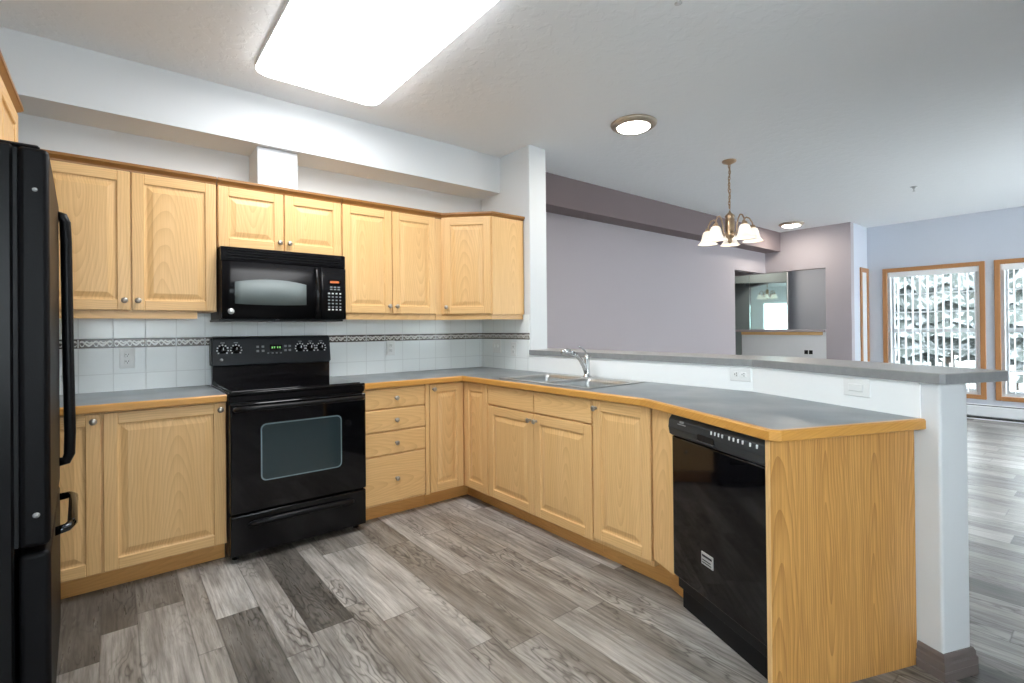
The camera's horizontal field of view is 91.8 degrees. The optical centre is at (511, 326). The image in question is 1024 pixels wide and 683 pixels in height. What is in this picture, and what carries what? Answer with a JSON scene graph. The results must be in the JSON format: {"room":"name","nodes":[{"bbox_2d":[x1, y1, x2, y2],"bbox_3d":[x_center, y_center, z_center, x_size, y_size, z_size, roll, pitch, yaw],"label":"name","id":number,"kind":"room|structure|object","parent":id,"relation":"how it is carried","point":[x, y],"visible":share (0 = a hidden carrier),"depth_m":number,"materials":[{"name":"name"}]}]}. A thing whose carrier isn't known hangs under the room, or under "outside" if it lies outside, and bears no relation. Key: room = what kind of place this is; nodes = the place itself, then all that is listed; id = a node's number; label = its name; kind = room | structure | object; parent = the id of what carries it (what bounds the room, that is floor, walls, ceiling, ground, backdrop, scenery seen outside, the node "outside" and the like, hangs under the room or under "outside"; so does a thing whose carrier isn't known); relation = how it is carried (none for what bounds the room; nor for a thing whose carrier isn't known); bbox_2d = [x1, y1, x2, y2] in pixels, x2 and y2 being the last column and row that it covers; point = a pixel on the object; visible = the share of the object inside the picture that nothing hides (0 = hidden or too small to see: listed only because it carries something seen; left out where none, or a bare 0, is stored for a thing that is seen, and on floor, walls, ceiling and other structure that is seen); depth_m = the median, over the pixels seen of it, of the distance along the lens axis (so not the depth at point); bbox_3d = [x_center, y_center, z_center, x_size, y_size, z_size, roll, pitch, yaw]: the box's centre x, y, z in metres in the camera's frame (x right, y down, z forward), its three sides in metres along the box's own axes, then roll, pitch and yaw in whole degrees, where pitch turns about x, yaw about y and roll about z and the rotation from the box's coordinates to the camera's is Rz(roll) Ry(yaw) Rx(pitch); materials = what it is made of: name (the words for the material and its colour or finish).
{"room":"kitchen","nodes":[
{"label":"kitchen","id":0,"kind":"room"},
{"bbox_2d":[0,50,23,141],"bbox_3d":[-1.948,-0.702,1.456,0.692,0.366,0.892,0,0,-39],"label":"upper cabinet","id":1,"kind":"object","parent":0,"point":[10,102],"visible":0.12,"depth_m":1.78,"materials":[{"name":"brown wood"}]},
{"bbox_2d":[0,26,499,199],"bbox_3d":[-1.599,-1.301,3.293,3.600,0.310,0.292,0,0,-39],"label":"soffit","id":2,"kind":"structure","parent":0,"point":[52,79],"depth_m":3.00,"materials":[{"name":"white paint"}]},
{"bbox_2d":[249,146,297,189],"bbox_3d":[-1.596,-1.012,3.319,0.243,0.267,0.250,0,0,-39],"label":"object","id":3,"kind":"structure","parent":0,"point":[267,166],"depth_m":3.22,"materials":[{"name":"white paint"}]},
{"bbox_2d":[17,113,764,385],"bbox_3d":[0.450,-0.095,5.175,9.340,2.742,0.100,0,0,-39],"label":"wall","id":4,"kind":"structure","parent":0,"point":[610,286],"depth_m":5.50,"materials":[{"name":"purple paint"}]},
{"bbox_2d":[119,348,134,367],"bbox_3d":[-2.260,0.188,2.917,0.072,0.116,0.009,0,0,-39],"label":"outlet","id":5,"kind":"object","parent":4,"relation":"attached to","point":[126,355],"visible":1,"depth_m":2.92,"materials":[{"name":"white plastic"}]},
{"bbox_2d":[42,149,216,318],"bbox_3d":[-2.147,-0.459,2.798,0.798,0.836,0.362,0,0,-39],"label":"upper cabinet","id":6,"kind":"object","parent":4,"relation":"attached to","point":[144,237],"visible":0.88,"depth_m":2.70,"materials":[{"name":"brown wood"}]},
{"bbox_2d":[59,313,481,394],"bbox_3d":[-1.521,0.144,3.522,3.194,0.458,0.006,0,0,-39],"label":"backsplash","id":7,"kind":"structure","parent":4,"relation":"attached to","point":[169,353],"depth_m":3.17,"materials":[{"name":"tile"}]},
{"bbox_2d":[210,246,345,321],"bbox_3d":[-1.508,-0.250,3.231,0.738,0.439,0.470,0,0,-39],"label":"microwave","id":8,"kind":"object","parent":4,"relation":"attached to","point":[254,285],"visible":1,"depth_m":3.05,"materials":[{"name":"black metal"}]},
{"bbox_2d":[216,177,341,255],"bbox_3d":[-1.547,-0.676,3.282,0.738,0.409,0.362,0,0,-39],"label":"upper cabinet","id":9,"kind":"object","parent":4,"relation":"attached to","point":[248,214],"visible":0.89,"depth_m":3.14,"materials":[{"name":"brown wood"}]},
{"bbox_2d":[341,197,435,319],"bbox_3d":[-0.969,-0.466,3.744,0.731,0.836,0.362,0,0,-39],"label":"upper cabinet","id":10,"kind":"object","parent":4,"relation":"attached to","point":[388,251],"visible":0.99,"depth_m":3.61,"materials":[{"name":"brown wood"}]},
{"bbox_2d":[386,340,394,354],"bbox_3d":[-0.966,0.171,3.957,0.072,0.116,0.009,0,0,-39],"label":"outlet","id":11,"kind":"object","parent":4,"relation":"attached to","point":[390,345],"visible":1,"depth_m":3.95,"materials":[{"name":"white plastic"}]},
{"bbox_2d":[435,211,524,319],"bbox_3d":[-0.340,-0.470,4.074,0.659,0.836,0.612,0,0,-39],"label":"upper cabinet","id":12,"kind":"object","parent":4,"relation":"attached to","point":[479,256],"visible":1,"depth_m":3.88,"materials":[{"name":"brown wood"}]},
{"bbox_2d":[0,0,1023,231],"bbox_3d":[2.202,-1.511,4.548,11.300,0.050,9.500,0,0,-39],"label":"ceiling","id":13,"kind":"structure","parent":0,"point":[829,112],"depth_m":3.08,"materials":[{"name":"white paint"}]},
{"bbox_2d":[255,0,497,105],"bbox_3d":[-0.739,-1.442,2.473,0.724,0.052,1.380,0,0,-39],"label":"ceiling light","id":14,"kind":"object","parent":13,"relation":"attached to","point":[360,51],"visible":1,"depth_m":2.47,"materials":[{"name":"white plastic"}]},
{"bbox_2d":[611,114,656,134],"bbox_3d":[0.884,-1.455,3.610,0.330,0.046,0.330,0,0,-39],"label":"flush light","id":15,"kind":"object","parent":13,"relation":"attached to","point":[634,124],"visible":1,"depth_m":3.55,"materials":[{"name":"white glass"}]},
{"bbox_2d":[617,121,649,133],"bbox_3d":[0.884,-1.440,3.610,0.233,0.016,0.233,0,0,-39],"label":"diffuser","id":16,"kind":"object","parent":15,"relation":"attached to","point":[626,127],"depth_m":3.58,"materials":[{"name":"beige"}]},
{"bbox_2d":[674,0,681,5],"bbox_3d":[0.738,-1.457,2.204,0.068,0.051,0.067,0,0,-39],"label":"sprinkler head","id":17,"kind":"object","parent":13,"relation":"attached to","point":[677,3],"visible":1,"depth_m":2.20},
{"bbox_2d":[698,159,763,246],"bbox_3d":[1.937,-1.113,4.450,0.546,0.742,0.545,0,0,-39],"label":"chandelier","id":18,"kind":"object","parent":13,"relation":"hanging from","point":[749,234],"visible":1,"depth_m":4.41,"materials":[{"name":"white glass"}]},
{"bbox_2d":[779,221,803,227],"bbox_3d":[4.050,-1.468,7.198,0.330,0.046,0.330,0,0,-39],"label":"flush light","id":19,"kind":"object","parent":13,"relation":"attached to","point":[793,223],"visible":1,"depth_m":7.11,"materials":[{"name":"white glass"}]},
{"bbox_2d":[782,224,799,227],"bbox_3d":[4.050,-1.453,7.198,0.233,0.016,0.233,0,0,-39],"label":"diffuser","id":20,"kind":"object","parent":19,"relation":"attached to","point":[783,225],"depth_m":7.15,"materials":[{"name":"beige"}]},
{"bbox_2d":[481,145,546,368],"bbox_3d":[0.009,-0.095,4.322,0.185,2.742,0.678,0,0,-39],"label":"wall","id":21,"kind":"structure","parent":0,"point":[522,171],"depth_m":4.07,"materials":[{"name":"white paint"}]},
{"bbox_2d":[493,339,500,352],"bbox_3d":[-0.137,0.172,4.335,0.016,0.116,0.116,0,0,-39],"label":"light switch","id":22,"kind":"object","parent":21,"relation":"attached to","point":[496,342],"visible":1,"depth_m":4.34,"materials":[{"name":"white plastic"}]},
{"bbox_2d":[482,314,529,370],"bbox_3d":[-0.068,0.133,4.267,0.006,0.458,0.664,0,0,-39],"label":"backsplash","id":23,"kind":"structure","parent":21,"relation":"attached to","point":[508,331],"depth_m":4.24,"materials":[{"name":"tile"}]},
{"bbox_2d":[511,342,516,355],"bbox_3d":[0.013,0.190,4.154,0.009,0.116,0.072,0,0,-39],"label":"outlet","id":24,"kind":"object","parent":21,"relation":"attached to","point":[513,344],"visible":1,"depth_m":4.15,"materials":[{"name":"white plastic"}]},
{"bbox_2d":[56,418,1023,682],"bbox_3d":[2.229,1.281,4.535,11.300,0.050,9.500,0,0,-39],"label":"floor","id":25,"kind":"structure","parent":0,"point":[461,589],"depth_m":2.19,"materials":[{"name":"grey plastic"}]},
{"bbox_2d":[0,139,77,682],"bbox_3d":[-1.850,0.379,1.480,0.836,1.782,0.815,0,0,-41],"label":"fridge","id":26,"kind":"object","parent":25,"relation":"on","point":[31,221],"visible":1,"depth_m":1.39,"materials":[{"name":"black metal"}]},
{"bbox_2d":[59,402,226,598],"bbox_3d":[-2.066,0.850,2.642,0.877,0.876,0.622,0,0,-39],"label":"base cabinet","id":27,"kind":"object","parent":25,"relation":"on","point":[149,484],"visible":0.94,"depth_m":2.48,"materials":[{"name":"brown wood"}]},
{"bbox_2d":[60,385,226,415],"bbox_3d":[-2.089,0.393,2.651,0.896,0.038,0.636,0,0,-39],"label":"countertop","id":28,"kind":"structure","parent":27,"relation":"on","point":[98,402],"depth_m":2.59,"materials":[{"name":"laminate"}]},
{"bbox_2d":[209,335,365,559],"bbox_3d":[-1.402,0.673,3.122,0.764,1.222,0.731,0,0,-39],"label":"range","id":29,"kind":"object","parent":25,"relation":"on","point":[296,431],"visible":1,"depth_m":2.92,"materials":[{"name":"black metal"}]},
{"bbox_2d":[212,376,364,395],"bbox_3d":[-1.412,0.370,3.136,0.760,0.016,0.594,0,0,-39],"label":"cooktop","id":30,"kind":"object","parent":29,"relation":"in","point":[273,385],"depth_m":3.04,"materials":[{"name":"black glass"}]},
{"bbox_2d":[363,384,429,519],"bbox_3d":[-0.937,0.843,3.548,0.476,0.876,0.622,0,0,-39],"label":"base cabinet","id":31,"kind":"object","parent":25,"relation":"on","point":[397,418],"visible":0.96,"depth_m":3.33,"materials":[{"name":"brown wood"}]},
{"bbox_2d":[424,381,497,507],"bbox_3d":[-0.329,0.839,3.864,0.864,0.876,0.892,0,0,-39],"label":"base cabinet","id":32,"kind":"object","parent":25,"relation":"on","point":[458,411],"visible":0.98,"depth_m":3.57,"materials":[{"name":"brown wood"}]},
{"bbox_2d":[334,367,925,441],"bbox_3d":[0.207,0.372,2.832,1.362,0.038,3.229,0,0,-39],"label":"countertop","id":33,"kind":"structure","parent":32,"relation":"on","point":[768,417],"depth_m":2.19,"materials":[{"name":"stone"}]},
{"bbox_2d":[499,373,643,388],"bbox_3d":[0.364,0.433,3.240,0.510,0.172,0.830,0,0,-39],"label":"sink","id":34,"kind":"object","parent":33,"relation":"in","point":[575,381],"visible":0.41,"depth_m":3.28,"materials":[{"name":"silver metal"}]},
{"bbox_2d":[560,346,591,376],"bbox_3d":[0.430,0.239,3.343,0.277,0.216,0.060,0,0,-39],"label":"faucet","id":35,"kind":"object","parent":33,"relation":"on","point":[585,364],"visible":1,"depth_m":3.38,"materials":[{"name":"silver metal"}]},
{"bbox_2d":[488,385,603,555],"bbox_3d":[0.345,0.830,3.219,0.608,0.876,0.954,0,0,-39],"label":"base cabinet","id":36,"kind":"object","parent":25,"relation":"on","point":[540,443],"visible":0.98,"depth_m":2.98,"materials":[{"name":"brown wood"}]},
{"bbox_2d":[590,400,682,597],"bbox_3d":[0.814,0.823,2.613,0.636,0.876,0.574,0,0,-39],"label":"base cabinet","id":37,"kind":"object","parent":25,"relation":"on","point":[633,455],"visible":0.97,"depth_m":2.47,"materials":[{"name":"brown wood"}]},
{"bbox_2d":[668,414,767,679],"bbox_3d":[1.054,0.820,2.023,0.588,0.864,0.556,0,0,-16],"label":"dishwasher","id":38,"kind":"object","parent":25,"relation":"on","point":[719,480],"visible":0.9,"depth_m":1.90,"materials":[{"name":"black plastic"}]},
{"bbox_2d":[765,430,916,682],"bbox_3d":[1.175,0.815,1.754,0.659,0.876,0.018,0,0,-16],"label":"end panel","id":39,"kind":"object","parent":25,"relation":"on","point":[841,548],"visible":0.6,"depth_m":1.74,"materials":[{"name":"brown wood"}]},
{"bbox_2d":[967,403,1023,423],"bbox_3d":[6.915,1.117,5.670,0.067,0.200,4.600,0,0,-39],"label":"baseboard heater","id":40,"kind":"object","parent":25,"relation":"on","point":[1011,414],"visible":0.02,"depth_m":6.43,"materials":[{"name":"white paint"}]},
{"bbox_2d":[546,172,779,252],"bbox_3d":[2.058,-1.325,6.265,5.455,0.303,0.238,0,0,-39],"label":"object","id":41,"kind":"structure","parent":0,"point":[566,196],"depth_m":5.58,"materials":[{"name":"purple paint"}]},
{"bbox_2d":[557,373,969,653],"bbox_3d":[1.003,0.737,2.966,0.370,1.046,2.673,0,0,-31],"label":"wall","id":42,"kind":"structure","parent":0,"point":[940,449],"depth_m":1.78,"materials":[{"name":"white paint"}]},
{"bbox_2d":[529,355,920,417],"bbox_3d":[0.912,0.281,2.971,0.225,0.132,2.575,0,0,-32],"label":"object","id":43,"kind":"structure","parent":42,"relation":"attached to","point":[896,397],"depth_m":2.55,"materials":[{"name":"white paint"}]},
{"bbox_2d":[730,367,750,381],"bbox_3d":[1.219,0.257,2.654,0.009,0.072,0.116,0,0,-39],"label":"outlet","id":44,"kind":"object","parent":42,"relation":"attached to","point":[736,374],"visible":1,"depth_m":2.65,"materials":[{"name":"white plastic"}]},
{"bbox_2d":[529,348,1007,384],"bbox_3d":[1.021,0.195,3.089,0.584,0.038,2.995,0,0,-31],"label":"bar","id":45,"kind":"object","parent":42,"relation":"on","point":[943,375],"visible":0.88,"depth_m":2.25,"materials":[{"name":"grey laminate"}]},
{"bbox_2d":[843,378,869,397],"bbox_3d":[1.419,0.252,2.049,0.011,0.072,0.116,0,0,-16],"label":"electrical outlet","id":46,"kind":"object","parent":42,"relation":"attached to","point":[851,386],"visible":1,"depth_m":2.04,"materials":[{"name":"white plastic"}]},
{"bbox_2d":[916,640,978,682],"bbox_3d":[1.057,1.214,2.978,0.353,0.092,2.689,0,0,-28],"label":"baseboard","id":47,"kind":"structure","parent":42,"relation":"attached to","point":[962,663],"depth_m":1.77,"materials":[{"name":"grey wood"}]},
{"bbox_2d":[742,332,826,358],"bbox_3d":[4.324,0.670,7.910,0.120,1.165,1.272,0,0,-39],"label":"wall","id":48,"kind":"structure","parent":0,"point":[757,345],"depth_m":7.84,"materials":[{"name":"white paint"}]},
{"bbox_2d":[804,349,812,354],"bbox_3d":[4.518,0.394,7.564,0.008,0.090,0.130,0,0,-39],"label":"outlet","id":49,"kind":"object","parent":48,"relation":"attached to","point":[806,351],"visible":1,"depth_m":7.56,"materials":[{"name":"white paint"}]},
{"bbox_2d":[735,222,854,360],"bbox_3d":[4.044,-0.115,8.254,0.120,2.742,2.800,0,0,-39],"label":"wall","id":50,"kind":"structure","parent":0,"point":[830,248],"depth_m":7.32,"materials":[{"name":"purple paint"}]},
{"bbox_2d":[735,272,788,354],"bbox_3d":[4.468,0.016,9.131,1.080,2.480,0.063,-1,0,29],"label":"mirror","id":51,"kind":"object","parent":50,"relation":"attached to","point":[761,300],"visible":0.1,"depth_m":9.06,"materials":[{"name":"clear glass"}]},
{"bbox_2d":[735,329,825,331],"bbox_3d":[4.264,0.070,7.972,0.170,0.035,1.432,0,0,-39],"label":"trim","id":52,"kind":"structure","parent":50,"relation":"attached to","point":[803,330],"depth_m":7.79,"materials":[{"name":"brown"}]},
{"bbox_2d":[741,332,822,334],"bbox_3d":[4.252,0.111,7.886,0.018,0.047,1.230,0,0,-39],"label":"trim","id":53,"kind":"structure","parent":50,"relation":"attached to","point":[742,333],"depth_m":7.85,"materials":[{"name":"brown wood"}]},
{"bbox_2d":[788,269,825,329],"bbox_3d":[4.782,-0.115,9.809,0.100,2.742,4.300,0,0,-39],"label":"wall","id":54,"kind":"structure","parent":0,"point":[806,288],"depth_m":9.01,"materials":[{"name":"grey paint"}]},
{"bbox_2d":[853,223,866,360],"bbox_3d":[5.491,-0.131,7.697,1.440,2.742,0.120,0,0,-39],"label":"wall","id":55,"kind":"structure","parent":0,"point":[859,232],"depth_m":7.31,"materials":[{"name":"grey paint"}]},
{"bbox_2d":[860,267,869,361],"bbox_3d":[5.298,0.183,7.449,0.345,2.115,0.020,0,0,-39],"label":"window","id":56,"kind":"structure","parent":55,"relation":"in","point":[864,272],"depth_m":7.46,"materials":[{"name":"brown wood"}]},
{"bbox_2d":[867,206,1023,406],"bbox_3d":[7.051,-0.155,5.667,0.150,2.742,5.000,0,0,-39],"label":"wall","id":57,"kind":"structure","parent":0,"point":[987,236],"depth_m":6.81,"materials":[{"name":"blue paint"}]},
{"bbox_2d":[882,261,986,399],"bbox_3d":[5.941,0.057,7.016,0.152,1.828,1.118,0,0,-39],"label":"window","id":58,"kind":"structure","parent":57,"relation":"in","point":[980,276],"depth_m":6.85,"materials":[{"name":"brown wood"}]},
{"bbox_2d":[888,266,978,391],"bbox_3d":[5.918,0.042,6.998,0.080,1.678,0.988,0,0,-39],"label":"vertical blind","id":59,"kind":"object","parent":58,"relation":"attached to","point":[975,269],"visible":0.78,"depth_m":6.99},
{"bbox_2d":[994,258,1023,402],"bbox_3d":[6.696,0.045,6.077,0.152,1.828,1.118,0,0,-39],"label":"window","id":60,"kind":"structure","parent":57,"relation":"in","point":[1010,396],"depth_m":6.44,"materials":[{"name":"brown wood"}]},
{"bbox_2d":[1001,263,1023,394],"bbox_3d":[6.672,0.030,6.058,0.080,1.678,0.988,0,0,-39],"label":"vertical blind","id":61,"kind":"object","parent":60,"relation":"attached to","point":[1012,266],"visible":1,"depth_m":6.36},
{"label":"outside","id":62,"kind":"structure","parent":0,"visible":0},
{"bbox_2d":[939,355,1022,397],"bbox_3d":[26.212,1.654,25.778,52.100,0.150,80.000,0,0,-39],"label":"ground","id":63,"kind":"structure","parent":62,"point":[971,362],"depth_m":21.11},
{"bbox_2d":[887,270,950,366],"bbox_3d":[11.082,-1.378,14.315,2.324,6.093,2.538,0,0,-21],"label":"conifer tree","id":64,"kind":"object","parent":63,"relation":"on","point":[901,279],"visible":0.14,"depth_m":13.68,"materials":[{"name":"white plant"}]},
{"bbox_2d":[918,266,974,366],"bbox_3d":[15.794,-2.422,17.868,3.387,8.124,3.082,-1,0,5],"label":"conifer tree","id":65,"kind":"object","parent":63,"relation":"on","point":[963,298],"visible":0.12,"depth_m":17.31,"materials":[{"name":"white plant"}]},
{"bbox_2d":[896,361,1023,394],"bbox_3d":[10.125,1.230,11.582,0.060,0.770,12.000,0,0,-39],"label":"picket fence","id":66,"kind":"object","parent":63,"relation":"on","point":[1012,380],"visible":0.06,"depth_m":10.72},
{"bbox_2d":[955,262,1023,389],"bbox_3d":[12.315,-1.197,12.169,2.149,5.687,2.241,-1,0,-6],"label":"conifer tree","id":67,"kind":"object","parent":63,"relation":"on","point":[1018,272],"visible":0.12,"depth_m":11.70,"materials":[{"name":"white plant"}]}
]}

